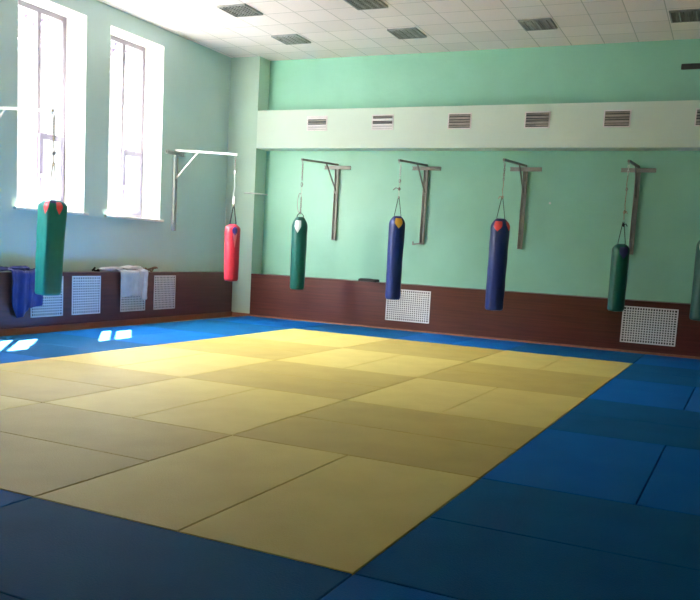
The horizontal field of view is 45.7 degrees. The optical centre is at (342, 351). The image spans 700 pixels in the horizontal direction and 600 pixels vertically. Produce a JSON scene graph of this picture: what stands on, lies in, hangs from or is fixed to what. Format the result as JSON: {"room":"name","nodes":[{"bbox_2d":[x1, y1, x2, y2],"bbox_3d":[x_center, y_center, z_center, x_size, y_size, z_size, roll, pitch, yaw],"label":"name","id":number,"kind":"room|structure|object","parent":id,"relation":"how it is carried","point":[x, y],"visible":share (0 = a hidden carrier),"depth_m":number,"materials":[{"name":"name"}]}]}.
{"room":"exercise studio","nodes":[
{"label":"exercise studio","id":0,"kind":"room"},
{"bbox_2d":[0,0,230,271],"bbox_3d":[-6.364,-2.729,9.918,0.615,5.357,18.657,6,8,24],"label":"wall","id":1,"kind":"structure","parent":0,"point":[196,86],"depth_m":15.08,"materials":[{"name":"green paint"}]},
{"bbox_2d":[0,106,53,117],"bbox_3d":[-4.544,-2.629,11.484,1.401,1.539,0.580,6,8,24],"label":"bracket","id":2,"kind":"object","parent":1,"relation":"attached to","point":[4,109],"visible":1,"depth_m":11.30,"materials":[{"name":"grey metal"}]},
{"bbox_2d":[35,115,67,295],"bbox_3d":[-3.953,-1.967,11.276,0.361,2.424,0.311,9,9,41],"label":"bag","id":3,"kind":"object","parent":2,"relation":"hanging from","point":[52,214],"visible":1,"depth_m":11.23,"materials":[{"name":"leather"}]},
{"bbox_2d":[30,276,62,317],"bbox_3d":[-4.593,-0.858,12.912,0.014,0.630,0.670,6,8,24],"label":"air vent","id":4,"kind":"object","parent":1,"relation":"attached to","point":[52,305],"visible":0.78,"depth_m":12.98,"materials":[{"name":"metal"}]},
{"bbox_2d":[13,0,88,215],"bbox_3d":[-4.720,-3.809,13.053,0.560,3.197,1.570,6,8,24],"label":"window","id":5,"kind":"structure","parent":1,"relation":"in","point":[70,138],"depth_m":13.60,"materials":[{"name":"white paint"}]},
{"bbox_2d":[71,276,100,314],"bbox_3d":[-4.226,-0.933,13.699,0.014,0.630,0.665,6,8,24],"label":"air vent","id":6,"kind":"object","parent":1,"relation":"attached to","point":[86,290],"visible":1,"depth_m":13.69,"materials":[{"name":"metal"}]},
{"bbox_2d":[0,271,232,329],"bbox_3d":[-6.203,-0.471,9.771,0.245,0.933,17.737,6,8,24],"label":"wall paneling","id":7,"kind":"structure","parent":1,"relation":"attached to","point":[195,292],"depth_m":14.48,"materials":[{"name":"brown wood"}]},
{"bbox_2d":[0,265,42,317],"bbox_3d":[-4.891,-0.894,12.349,0.260,0.775,0.971,6,8,24],"label":"jacket","id":8,"kind":"object","parent":7,"relation":"on","point":[24,297],"visible":0.92,"depth_m":12.37,"materials":[{"name":"blue fabric"}]},
{"bbox_2d":[99,265,148,299],"bbox_3d":[-3.850,-1.209,14.591,0.298,0.614,1.154,6,8,24],"label":"towel","id":9,"kind":"object","parent":7,"relation":"on","point":[134,279],"visible":1,"depth_m":14.64,"materials":[{"name":"white fabric"}]},
{"bbox_2d":[141,266,157,271],"bbox_3d":[-3.556,-1.514,15.272,0.127,0.111,0.375,6,8,24],"label":"belt","id":10,"kind":"object","parent":7,"relation":"on","point":[151,269],"visible":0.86,"depth_m":15.29,"materials":[{"name":"brown fabric"}]},
{"bbox_2d":[120,290,144,311],"bbox_3d":[-3.726,-1.036,14.771,0.014,0.630,0.670,6,8,24],"label":"air vent","id":11,"kind":"object","parent":1,"relation":"attached to","point":[133,303],"visible":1,"depth_m":14.76,"materials":[{"name":"metal"}]},
{"bbox_2d":[104,25,164,221],"bbox_3d":[-3.869,-3.983,14.877,0.560,3.197,1.590,6,8,24],"label":"window","id":12,"kind":"structure","parent":1,"relation":"in","point":[148,154],"depth_m":15.44,"materials":[{"name":"white paint"}]},
{"bbox_2d":[153,275,175,309],"bbox_3d":[-3.341,-1.115,15.595,0.014,0.630,0.645,6,8,24],"label":"air vent","id":13,"kind":"object","parent":1,"relation":"attached to","point":[164,285],"visible":1,"depth_m":15.58,"materials":[{"name":"metal"}]},
{"bbox_2d":[165,149,237,230],"bbox_3d":[-2.608,-3.026,15.638,1.401,1.539,0.580,6,8,24],"label":"bracket","id":14,"kind":"object","parent":1,"relation":"attached to","point":[175,153],"visible":1,"depth_m":15.87,"materials":[{"name":"grey metal"}]},
{"bbox_2d":[224,160,240,281],"bbox_3d":[-2.038,-2.442,15.426,0.292,2.276,0.288,6,8,24],"label":"bag","id":15,"kind":"object","parent":14,"relation":"hanging from","point":[232,231],"visible":1,"depth_m":15.39,"materials":[{"name":"leather"}]},
{"bbox_2d":[47,316,234,332],"bbox_3d":[0.093,0.700,7.236,15.200,0.100,18.657,6,8,24],"label":"floor","id":16,"kind":"structure","parent":0,"point":[228,316],"depth_m":15.89,"materials":[{"name":"brown paint"}]},
{"bbox_2d":[0,593,19,599],"bbox_3d":[-1.510,1.065,2.917,1.993,0.040,0.993,6,8,26],"label":"mat","id":17,"kind":"object","parent":16,"relation":"on","point":[2,596],"visible":1,"depth_m":3.37,"materials":[{"name":"blue plastic"}]},
{"bbox_2d":[0,489,32,507],"bbox_3d":[-2.634,0.871,4.013,0.993,0.040,1.993,6,8,26],"label":"mat","id":18,"kind":"object","parent":16,"relation":"on","point":[6,497],"visible":0.75,"depth_m":4.65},
{"bbox_2d":[0,395,41,409],"bbox_3d":[-3.544,0.500,6.665,0.993,0.040,1.993,6,8,26],"label":"mat","id":19,"kind":"object","parent":16,"relation":"on","point":[6,402],"visible":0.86,"depth_m":7.27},
{"bbox_2d":[0,352,43,363],"bbox_3d":[-4.453,0.130,9.318,0.993,0.040,1.993,6,8,26],"label":"mat","id":20,"kind":"object","parent":16,"relation":"on","point":[5,357],"visible":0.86,"depth_m":9.89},
{"bbox_2d":[0,338,101,357],"bbox_3d":[-4.240,-0.047,10.874,1.993,0.040,0.993,6,8,26],"label":"mat","id":21,"kind":"object","parent":16,"relation":"on","point":[28,348],"visible":0.81,"depth_m":10.75,"materials":[{"name":"blue plastic"}]},
{"bbox_2d":[0,370,118,402],"bbox_3d":[-3.330,0.324,8.222,1.993,0.040,0.993,6,8,26],"label":"mat","id":22,"kind":"object","parent":16,"relation":"on","point":[12,384],"visible":0.81,"depth_m":8.07,"materials":[{"name":"plastic"}]},
{"bbox_2d":[0,432,147,496],"bbox_3d":[-2.420,0.694,5.570,1.993,0.040,0.993,6,8,26],"label":"mat","id":23,"kind":"object","parent":16,"relation":"on","point":[31,467],"visible":0.79,"depth_m":5.38,"materials":[{"name":"plastic"}]},
{"bbox_2d":[0,332,151,350],"bbox_3d":[-3.799,-0.131,11.768,1.993,0.040,0.993,6,8,26],"label":"mat","id":24,"kind":"object","parent":16,"relation":"on","point":[47,338],"visible":0.85,"depth_m":11.72,"materials":[{"name":"blue plastic"}]},
{"bbox_2d":[0,358,179,388],"bbox_3d":[-2.889,0.239,9.116,1.993,0.040,0.993,6,8,26],"label":"mat","id":25,"kind":"object","parent":16,"relation":"on","point":[119,378],"visible":0.85,"depth_m":9.05,"materials":[{"name":"plastic"}]},
{"bbox_2d":[49,325,180,338],"bbox_3d":[-3.585,-0.308,13.325,0.993,0.040,1.993,6,8,26],"label":"mat","id":26,"kind":"object","parent":16,"relation":"on","point":[109,332],"visible":0.83,"depth_m":13.22,"materials":[{"name":"plastic"}]},
{"bbox_2d":[0,403,230,461],"bbox_3d":[-1.979,0.610,6.463,1.993,0.040,0.993,6,8,26],"label":"mat","id":27,"kind":"object","parent":16,"relation":"on","point":[140,439],"visible":0.83,"depth_m":6.37,"materials":[{"name":"plastic"}]},
{"bbox_2d":[0,311,232,335],"bbox_3d":[-6.106,-0.045,9.767,0.030,0.100,17.737,6,8,24],"label":"baseboard","id":28,"kind":"structure","parent":16,"relation":"on","point":[66,327],"depth_m":14.16,"materials":[{"name":"brown paint"}]},
{"bbox_2d":[49,345,211,366],"bbox_3d":[-2.676,0.062,10.672,0.993,0.040,1.993,6,8,26],"label":"mat","id":29,"kind":"object","parent":16,"relation":"on","point":[112,358],"visible":0.83,"depth_m":10.54,"materials":[{"name":"plastic"}]},
{"bbox_2d":[43,377,257,417],"bbox_3d":[-1.766,0.433,8.020,0.993,0.040,1.993,6,8,26],"label":"mat","id":30,"kind":"object","parent":16,"relation":"on","point":[138,400],"visible":0.83,"depth_m":7.86,"materials":[{"name":"plastic"}]},
{"bbox_2d":[101,330,229,344],"bbox_3d":[-2.689,-0.207,12.892,0.993,0.040,1.993,6,8,26],"label":"mat","id":31,"kind":"object","parent":16,"relation":"on","point":[173,336],"visible":0.83,"depth_m":12.78,"materials":[{"name":"plastic"}]},
{"bbox_2d":[0,497,351,599],"bbox_3d":[-1.069,0.981,3.811,1.993,0.040,0.993,6,8,26],"label":"mat","id":32,"kind":"object","parent":16,"relation":"on","point":[49,550],"visible":0.93,"depth_m":3.80,"materials":[{"name":"blue plastic"}]},
{"bbox_2d":[35,435,346,531],"bbox_3d":[-0.856,0.804,5.368,0.993,0.040,1.993,6,8,26],"label":"mat","id":33,"kind":"object","parent":16,"relation":"on","point":[178,491],"visible":0.83,"depth_m":5.13,"materials":[{"name":"plastic"}]},
{"bbox_2d":[113,353,273,376],"bbox_3d":[-1.780,0.163,10.240,0.993,0.040,1.993,6,8,26],"label":"mat","id":34,"kind":"object","parent":16,"relation":"on","point":[185,366],"visible":0.83,"depth_m":10.10,"materials":[{"name":"plastic"}]},
{"bbox_2d":[140,322,260,335],"bbox_3d":[-2.476,-0.384,14.449,1.993,0.040,0.993,6,8,26],"label":"mat","id":35,"kind":"object","parent":16,"relation":"on","point":[169,325],"visible":0.83,"depth_m":14.41,"materials":[{"name":"blue plastic"}]},
{"bbox_2d":[155,340,309,359],"bbox_3d":[-1.566,-0.013,11.796,1.993,0.040,0.993,6,8,26],"label":"mat","id":36,"kind":"object","parent":16,"relation":"on","point":[247,351],"visible":0.83,"depth_m":11.75,"materials":[{"name":"plastic"}]},
{"bbox_2d":[176,319,292,331],"bbox_3d":[-2.035,-0.468,15.342,1.993,0.040,0.993,6,8,26],"label":"mat","id":37,"kind":"object","parent":16,"relation":"on","point":[252,327],"visible":0.83,"depth_m":15.30,"materials":[{"name":"blue plastic"}]},
{"bbox_2d":[133,388,343,435],"bbox_3d":[-0.870,0.534,7.587,0.993,0.040,1.993,6,8,26],"label":"mat","id":38,"kind":"object","parent":16,"relation":"on","point":[233,414],"visible":0.83,"depth_m":7.41,"materials":[{"name":"plastic"}]},
{"bbox_2d":[205,316,285,323],"bbox_3d":[-1.905,-0.629,16.729,0.993,0.040,1.613,6,8,26],"label":"mat","id":39,"kind":"object","parent":16,"relation":"on","point":[241,319],"visible":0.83,"depth_m":16.64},
{"bbox_2d":[198,336,339,353],"bbox_3d":[-1.125,-0.098,12.690,1.993,0.040,0.993,6,8,26],"label":"mat","id":40,"kind":"object","parent":16,"relation":"on","point":[235,340],"visible":0.83,"depth_m":12.64,"materials":[{"name":"plastic"}]},
{"bbox_2d":[184,368,382,400],"bbox_3d":[-0.656,0.357,9.144,1.993,0.040,0.993,6,8,26],"label":"mat","id":41,"kind":"object","parent":16,"relation":"on","point":[249,378],"visible":0.83,"depth_m":9.08,"materials":[{"name":"plastic"}]},
{"bbox_2d":[235,329,340,341],"bbox_3d":[-0.912,-0.275,14.247,0.993,0.040,1.993,6,8,26],"label":"mat","id":42,"kind":"object","parent":16,"relation":"on","point":[285,335],"visible":0.83,"depth_m":14.14,"materials":[{"name":"plastic"}]},
{"bbox_2d":[251,320,328,328],"bbox_3d":[-1.009,-0.528,16.297,0.993,0.040,1.613,6,8,26],"label":"mat","id":43,"kind":"object","parent":16,"relation":"on","point":[293,324],"visible":0.8,"depth_m":16.23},
{"bbox_2d":[235,360,415,387],"bbox_3d":[-0.215,0.273,10.038,1.993,0.040,0.993,6,8,26],"label":"mat","id":44,"kind":"object","parent":16,"relation":"on","point":[375,379],"visible":0.83,"depth_m":9.98,"materials":[{"name":"plastic"}]},
{"bbox_2d":[179,455,479,574],"bbox_3d":[0.040,0.905,4.935,0.993,0.040,1.993,6,8,26],"label":"mat","id":45,"kind":"object","parent":16,"relation":"on","point":[342,514],"visible":0.83,"depth_m":4.67,"materials":[{"name":"plastic"}]},
{"bbox_2d":[287,334,390,347],"bbox_3d":[-0.016,-0.173,13.814,0.993,0.040,1.993,6,8,26],"label":"mat","id":46,"kind":"object","parent":16,"relation":"on","point":[337,340],"visible":0.83,"depth_m":13.70,"materials":[{"name":"plastic"}]},
{"bbox_2d":[278,348,401,368],"bbox_3d":[-0.002,0.096,11.594,0.993,0.040,1.993,6,8,26],"label":"mat","id":47,"kind":"object","parent":16,"relation":"on","point":[343,358],"visible":0.83,"depth_m":11.47,"materials":[{"name":"plastic"}]},
{"bbox_2d":[294,326,410,338],"bbox_3d":[0.198,-0.350,15.371,1.993,0.040,0.993,6,8,26],"label":"mat","id":48,"kind":"object","parent":16,"relation":"on","point":[313,328],"visible":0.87,"depth_m":15.33,"materials":[{"name":"blue plastic"}]},
{"bbox_2d":[319,324,422,334],"bbox_3d":[0.555,-0.419,16.094,1.993,0.040,0.613,6,8,26],"label":"mat","id":49,"kind":"object","parent":16,"relation":"on","point":[329,325],"visible":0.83,"depth_m":16.06,"materials":[{"name":"blue plastic"}]},
{"bbox_2d":[233,416,516,478],"bbox_3d":[0.254,0.728,6.492,1.993,0.040,0.993,6,8,26],"label":"mat","id":50,"kind":"object","parent":16,"relation":"on","point":[415,450],"visible":0.83,"depth_m":6.42,"materials":[{"name":"plastic"}]},
{"bbox_2d":[320,574,457,599],"bbox_3d":[0.054,1.174,2.715,0.993,0.040,1.993,6,8,26],"label":"mat","id":51,"kind":"object","parent":16,"relation":"on","point":[356,587],"visible":1,"depth_m":3.63,"materials":[{"name":"plastic"}]},
{"bbox_2d":[344,355,466,377],"bbox_3d":[0.894,0.197,11.162,0.993,0.040,1.993,6,8,26],"label":"mat","id":52,"kind":"object","parent":16,"relation":"on","point":[402,365],"visible":0.83,"depth_m":11.04,"materials":[{"name":"plastic"}]},
{"bbox_2d":[345,343,486,361],"bbox_3d":[1.108,0.020,12.718,1.993,0.040,0.993,6,8,26],"label":"mat","id":53,"kind":"object","parent":16,"relation":"on","point":[466,357],"visible":0.83,"depth_m":12.67,"materials":[{"name":"plastic"}]},
{"bbox_2d":[296,400,545,450],"bbox_3d":[0.695,0.643,7.385,1.993,0.040,0.993,6,8,26],"label":"mat","id":54,"kind":"object","parent":16,"relation":"on","point":[465,429],"visible":0.83,"depth_m":7.32,"materials":[{"name":"plastic"}]},
{"bbox_2d":[347,378,496,413],"bbox_3d":[0.908,0.467,8.942,0.993,0.040,1.993,6,8,26],"label":"mat","id":55,"kind":"object","parent":16,"relation":"on","point":[420,394],"visible":0.83,"depth_m":8.79,"materials":[{"name":"plastic"}]},
{"bbox_2d":[395,333,473,343],"bbox_3d":[1.678,-0.225,14.999,0.993,0.040,1.613,6,8,26],"label":"mat","id":56,"kind":"object","parent":16,"relation":"on","point":[424,337],"visible":0.83,"depth_m":14.94,"materials":[{"name":"plastic"}]},
{"bbox_2d":[373,339,504,355],"bbox_3d":[1.549,-0.064,13.612,1.993,0.040,0.993,6,8,26],"label":"mat","id":57,"kind":"object","parent":16,"relation":"on","point":[395,342],"visible":0.83,"depth_m":13.57,"materials":[{"name":"plastic"}]},
{"bbox_2d":[249,315,699,358],"bbox_3d":[4.218,-0.072,14.761,13.693,0.068,0.022,6,8,24],"label":"baseboard","id":58,"kind":"structure","parent":16,"relation":"on","point":[546,343],"depth_m":15.26,"materials":[{"name":"brown paint"}]},
{"bbox_2d":[449,338,527,349],"bbox_3d":[2.574,-0.124,14.566,0.993,0.040,1.613,6,8,26],"label":"mat","id":59,"kind":"object","parent":16,"relation":"on","point":[475,342],"visible":0.83,"depth_m":14.49,"materials":[{"name":"plastic"}]},
{"bbox_2d":[418,369,600,398],"bbox_3d":[2.017,0.391,10.066,1.993,0.040,0.993,6,8,26],"label":"mat","id":60,"kind":"object","parent":16,"relation":"on","point":[549,387],"visible":0.83,"depth_m":10.01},
{"bbox_2d":[441,388,585,428],"bbox_3d":[1.804,0.568,8.509,0.993,0.040,1.993,6,8,26],"label":"mat","id":61,"kind":"object","parent":16,"relation":"on","point":[519,407],"visible":0.83,"depth_m":8.35,"materials":[{"name":"plastic"}]},
{"bbox_2d":[470,350,566,369],"bbox_3d":[2.672,0.130,12.516,0.993,0.040,1.993,6,8,26],"label":"mat","id":62,"kind":"object","parent":16,"relation":"on","point":[504,358],"visible":0.83,"depth_m":12.40,"materials":[{"name":"plastic"}]},
{"bbox_2d":[355,517,699,599],"bbox_3d":[1.163,1.098,3.839,1.993,0.040,0.993,6,8,26],"label":"mat","id":63,"kind":"object","parent":16,"relation":"on","point":[459,561],"visible":0.94,"depth_m":3.98,"materials":[{"name":"blue plastic"}]},
{"bbox_2d":[447,362,612,387],"bbox_3d":[2.458,0.307,10.960,1.993,0.040,0.993,6,8,26],"label":"mat","id":64,"kind":"object","parent":16,"relation":"on","point":[588,380],"visible":0.83,"depth_m":10.91,"materials":[{"name":"plastic"}]},
{"bbox_2d":[430,478,699,570],"bbox_3d":[1.604,1.014,4.733,1.993,0.040,0.993,6,8,26],"label":"mat","id":65,"kind":"object","parent":16,"relation":"on","point":[667,537],"visible":0.9,"depth_m":4.78,"materials":[{"name":"blue plastic"}]},
{"bbox_2d":[482,429,664,504],"bbox_3d":[1.818,0.837,6.290,0.993,0.040,1.993,6,8,26],"label":"mat","id":66,"kind":"object","parent":16,"relation":"on","point":[606,468],"visible":0.87,"depth_m":6.08,"materials":[{"name":"plastic"}]},
{"bbox_2d":[508,346,640,362],"bbox_3d":[3.781,0.054,13.640,1.993,0.040,0.993,6,8,26],"label":"mat","id":67,"kind":"object","parent":16,"relation":"on","point":[578,354],"visible":0.83,"depth_m":13.60,"materials":[{"name":"blue plastic"}]},
{"bbox_2d":[521,343,644,356],"bbox_3d":[4.139,-0.014,14.364,1.993,0.040,0.613,6,8,26],"label":"mat","id":68,"kind":"object","parent":16,"relation":"on","point":[528,344],"visible":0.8,"depth_m":14.33,"materials":[{"name":"blue plastic"}]},
{"bbox_2d":[539,357,632,377],"bbox_3d":[3.568,0.231,12.084,0.993,0.040,1.993,6,8,26],"label":"mat","id":69,"kind":"object","parent":16,"relation":"on","point":[593,367],"visible":0.83,"depth_m":11.97,"materials":[{"name":"plastic"}]},
{"bbox_2d":[547,412,699,449],"bbox_3d":[2.927,0.761,7.414,1.993,0.040,0.993,6,8,26],"label":"mat","id":70,"kind":"object","parent":16,"relation":"on","point":[640,431],"visible":0.95,"depth_m":7.52,"materials":[{"name":"blue plastic"}]},
{"bbox_2d":[570,398,699,428],"bbox_3d":[3.368,0.677,8.307,1.993,0.040,0.993,6,8,26],"label":"mat","id":71,"kind":"object","parent":16,"relation":"on","point":[683,418],"visible":0.9,"depth_m":8.43,"materials":[{"name":"blue plastic"}]},
{"bbox_2d":[588,378,694,409],"bbox_3d":[3.582,0.500,9.864,0.993,0.040,1.993,6,8,26],"label":"mat","id":72,"kind":"object","parent":16,"relation":"on","point":[662,395],"visible":0.87,"depth_m":9.73,"materials":[{"name":"plastic"}]},
{"bbox_2d":[615,370,699,387],"bbox_3d":[4.691,0.424,10.988,1.993,0.040,0.993,6,8,26],"label":"mat","id":73,"kind":"object","parent":16,"relation":"on","point":[629,375],"visible":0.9,"depth_m":11.15,"materials":[{"name":"blue plastic"}]},
{"bbox_2d":[625,363,699,377],"bbox_3d":[5.132,0.340,11.881,1.993,0.040,0.993,6,8,26],"label":"mat","id":74,"kind":"object","parent":16,"relation":"on","point":[634,367],"visible":0.86,"depth_m":12.06,"materials":[{"name":"blue plastic"}]},
{"bbox_2d":[635,354,699,369],"bbox_3d":[5.262,0.179,13.268,0.993,0.040,1.613,6,8,26],"label":"mat","id":75,"kind":"object","parent":16,"relation":"on","point":[666,361],"visible":0.9,"depth_m":13.20,"materials":[{"name":"plastic"}]},
{"bbox_2d":[637,446,699,515],"bbox_3d":[2.714,0.938,5.857,0.993,0.040,1.993,6,8,26],"label":"mat","id":76,"kind":"object","parent":16,"relation":"on","point":[674,483],"visible":0.91,"depth_m":5.73,"materials":[{"name":"plastic"}]},
{"bbox_2d":[685,387,699,411],"bbox_3d":[4.478,0.601,9.431,0.993,0.040,1.993,6,8,26],"label":"mat","id":77,"kind":"object","parent":16,"relation":"on","point":[693,404],"visible":0.91,"depth_m":9.29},
{"bbox_2d":[223,56,269,313],"bbox_3d":[-2.059,-3.426,17.611,0.692,5.357,0.420,6,8,24],"label":"pillar","id":78,"kind":"structure","parent":0,"point":[250,76],"depth_m":17.37,"materials":[{"name":"green paint"}]},
{"bbox_2d":[232,312,249,316],"bbox_3d":[-2.186,-0.785,17.678,0.452,0.090,0.022,6,8,24],"label":"baseboard","id":79,"kind":"structure","parent":78,"relation":"attached to","point":[236,314],"depth_m":17.68,"materials":[{"name":"brown paint"}]},
{"bbox_2d":[244,192,267,194],"bbox_3d":[-1.800,-3.279,17.248,0.561,0.056,0.043,6,8,24],"label":"rod","id":80,"kind":"object","parent":78,"relation":"attached to","point":[244,192],"visible":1,"depth_m":17.23,"materials":[{"name":"white metal"}]},
{"bbox_2d":[98,0,699,60],"bbox_3d":[0.387,-4.710,6.581,15.200,0.100,18.657,6,8,24],"label":"ceiling","id":81,"kind":"structure","parent":0,"point":[333,28],"depth_m":13.97,"materials":[{"name":"tile"}]},
{"bbox_2d":[217,3,262,16],"bbox_3d":[-1.687,-5.618,13.687,0.524,0.030,0.580,6,8,24],"label":"recessed light","id":82,"kind":"object","parent":81,"relation":"in","point":[236,10],"visible":1,"depth_m":13.65,"materials":[{"name":"grey metal"}]},
{"bbox_2d":[271,34,310,44],"bbox_3d":[-0.954,-5.785,15.400,0.524,0.030,0.580,6,8,24],"label":"recessed light","id":83,"kind":"object","parent":81,"relation":"in","point":[288,39],"visible":1,"depth_m":15.36,"materials":[{"name":"grey metal"}]},
{"bbox_2d":[344,0,387,9],"bbox_3d":[0.355,-5.410,12.887,0.524,0.030,0.580,6,8,24],"label":"recessed light","id":84,"kind":"object","parent":81,"relation":"in","point":[357,4],"visible":1,"depth_m":12.95,"materials":[{"name":"grey metal"}]},
{"bbox_2d":[387,27,426,38],"bbox_3d":[1.126,-5.568,14.540,0.524,0.030,0.580,6,8,24],"label":"recessed light","id":85,"kind":"object","parent":81,"relation":"in","point":[400,33],"visible":1,"depth_m":14.50,"materials":[{"name":"grey metal"}]},
{"bbox_2d":[518,18,557,30],"bbox_3d":[3.183,-5.338,13.559,0.524,0.030,0.580,6,8,24],"label":"recessed light","id":86,"kind":"object","parent":81,"relation":"in","point":[540,23],"visible":1,"depth_m":13.52,"materials":[{"name":"grey metal"}]},
{"bbox_2d":[669,9,699,22],"bbox_3d":[5.264,-5.115,12.654,0.524,0.030,0.580,6,8,24],"label":"recessed light","id":87,"kind":"object","parent":81,"relation":"in","point":[687,15],"visible":1,"depth_m":12.64,"materials":[{"name":"grey metal"}]},
{"bbox_2d":[261,39,699,303],"bbox_3d":[4.382,-2.768,15.069,14.585,5.357,0.300,6,8,24],"label":"wall","id":88,"kind":"structure","parent":0,"point":[569,241],"depth_m":15.54,"materials":[{"name":"green paint"}]},
{"bbox_2d":[301,158,350,239],"bbox_3d":[-0.467,-2.986,16.270,0.580,1.539,1.571,6,8,24],"label":"bracket","id":89,"kind":"object","parent":88,"relation":"attached to","point":[337,168],"visible":1,"depth_m":16.92,"materials":[{"name":"metal"}]},
{"bbox_2d":[290,163,307,289],"bbox_3d":[-0.811,-2.350,15.645,0.299,2.374,0.299,-3,9,-39],"label":"bag","id":90,"kind":"object","parent":89,"relation":"hanging from","point":[299,226],"visible":1,"depth_m":15.59,"materials":[{"name":"leather"}]},
{"bbox_2d":[385,289,430,323],"bbox_3d":[1.255,-0.887,16.069,0.900,0.615,0.014,6,8,24],"label":"air vent","id":91,"kind":"object","parent":88,"relation":"attached to","point":[412,305],"visible":0.88,"depth_m":16.04,"materials":[{"name":"metal"}]},
{"bbox_2d":[398,159,440,244],"bbox_3d":[1.277,-2.788,15.515,0.580,1.564,1.501,6,8,24],"label":"bracket","id":92,"kind":"object","parent":88,"relation":"attached to","point":[425,167],"visible":1,"depth_m":16.13,"materials":[{"name":"metal"}]},
{"bbox_2d":[385,164,404,299],"bbox_3d":[0.968,-2.141,14.916,0.290,2.426,0.293,-2,8,-34],"label":"bag","id":93,"kind":"object","parent":92,"relation":"hanging from","point":[396,233],"visible":1,"depth_m":14.86,"materials":[{"name":"leather"}]},
{"bbox_2d":[250,274,699,356],"bbox_3d":[4.333,-0.520,14.906,13.693,0.933,0.426,6,8,24],"label":"wall paneling","id":94,"kind":"structure","parent":88,"relation":"attached to","point":[527,316],"depth_m":15.52,"materials":[{"name":"brown wood"}]},
{"bbox_2d":[358,278,378,281],"bbox_3d":[0.514,-1.422,16.498,0.392,0.062,0.170,6,8,24],"label":"cloth bundle","id":95,"kind":"object","parent":94,"relation":"on","point":[359,279],"visible":0.99,"depth_m":16.42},
{"bbox_2d":[256,100,699,150],"bbox_3d":[4.519,-3.919,14.497,13.693,0.761,0.420,6,8,24],"label":"ventilation duct","id":96,"kind":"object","parent":88,"relation":"attached to","point":[654,125],"depth_m":15.10,"materials":[{"name":"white paint"}]},
{"bbox_2d":[307,116,327,130],"bbox_3d":[-0.516,-4.545,16.538,0.450,0.290,0.042,6,8,24],"label":"vent","id":97,"kind":"object","parent":96,"relation":"attached to","point":[314,123],"visible":1,"depth_m":16.54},
{"bbox_2d":[371,114,393,129],"bbox_3d":[0.760,-4.406,15.956,0.450,0.290,0.042,6,8,24],"label":"vent","id":98,"kind":"object","parent":96,"relation":"attached to","point":[379,122],"visible":1,"depth_m":15.95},
{"bbox_2d":[447,113,471,128],"bbox_3d":[2.150,-4.253,15.322,0.450,0.290,0.038,6,8,24],"label":"vent","id":99,"kind":"object","parent":96,"relation":"attached to","point":[455,120],"visible":1,"depth_m":15.32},
{"bbox_2d":[524,111,550,127],"bbox_3d":[3.445,-4.112,14.732,0.450,0.290,0.038,6,8,24],"label":"vent","id":100,"kind":"object","parent":96,"relation":"attached to","point":[535,119],"visible":1,"depth_m":14.73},
{"bbox_2d":[603,110,631,126],"bbox_3d":[4.676,-3.977,14.171,0.450,0.290,0.038,6,8,24],"label":"vent","id":101,"kind":"object","parent":96,"relation":"attached to","point":[612,118],"visible":1,"depth_m":14.17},
{"bbox_2d":[694,108,699,125],"bbox_3d":[5.994,-3.832,13.570,0.450,0.290,0.038,6,8,24],"label":"vent","id":102,"kind":"object","parent":96,"relation":"attached to","point":[697,113],"visible":1,"depth_m":13.65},
{"bbox_2d":[503,158,541,248],"bbox_3d":[2.991,-2.602,14.645,0.580,1.539,1.661,6,8,24],"label":"bracket","id":103,"kind":"object","parent":88,"relation":"attached to","point":[525,169],"visible":1,"depth_m":15.34,"materials":[{"name":"metal"}]},
{"bbox_2d":[485,163,509,310],"bbox_3d":[2.632,-1.918,13.987,0.321,2.466,0.324,1,7,-18],"label":"bag","id":104,"kind":"object","parent":103,"relation":"hanging from","point":[500,228],"visible":1,"depth_m":13.92,"materials":[{"name":"leather"}]},
{"bbox_2d":[621,160,655,254],"bbox_3d":[4.798,-2.411,13.881,0.580,1.539,1.551,6,8,24],"label":"bracket","id":105,"kind":"object","parent":88,"relation":"attached to","point":[638,170],"visible":0.95,"depth_m":14.53,"materials":[{"name":"metal"}]},
{"bbox_2d":[607,165,629,311],"bbox_3d":[4.460,-1.800,13.268,0.275,2.331,0.274,-3,9,-41],"label":"bag","id":106,"kind":"object","parent":105,"relation":"hanging from","point":[618,267],"visible":1,"depth_m":13.24,"materials":[{"name":"leather"}]},
{"bbox_2d":[620,306,678,346],"bbox_3d":[5.247,-0.442,14.250,0.900,0.630,0.014,6,8,24],"label":"air vent","id":107,"kind":"object","parent":88,"relation":"attached to","point":[641,325],"visible":0.98,"depth_m":14.24,"materials":[{"name":"metal"}]},
{"bbox_2d":[681,63,699,69],"bbox_3d":[6.264,-4.753,13.797,1.200,0.090,0.070,6,8,24],"label":"wall lamp","id":108,"kind":"object","parent":88,"relation":"attached to","point":[692,65],"visible":1,"depth_m":13.95,"materials":[{"name":"metal"}]},
{"bbox_3d":[5.966,-2.283,13.349,0.580,1.539,1.551,6,8,24],"label":"bracket","id":109,"kind":"object","parent":88,"relation":"attached to","visible":0},
{"bbox_2d":[689,240,699,320],"bbox_3d":[5.601,-1.652,12.750,0.326,2.376,0.324,-2,9,-38],"label":"bag","id":110,"kind":"object","parent":109,"relation":"hanging from","point":[694,314],"visible":1,"depth_m":12.77,"materials":[{"name":"leather"}]},
{"label":"outside","id":111,"kind":"structure","parent":0,"visible":0},
{"bbox_3d":[-19.170,-2.144,26.324,36.000,0.200,65.000,6,8,24],"label":"ground","id":112,"kind":"structure","parent":111,"visible":0},
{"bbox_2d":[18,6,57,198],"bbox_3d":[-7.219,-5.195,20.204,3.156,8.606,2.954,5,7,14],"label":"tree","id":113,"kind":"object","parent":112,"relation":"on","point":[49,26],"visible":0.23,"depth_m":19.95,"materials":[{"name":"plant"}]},
{"bbox_2d":[110,41,136,148],"bbox_3d":[-6.050,-5.486,22.597,2.986,8.735,2.628,1,7,-18],"label":"tree","id":114,"kind":"object","parent":112,"relation":"on","point":[115,52],"visible":0.06,"depth_m":22.40,"materials":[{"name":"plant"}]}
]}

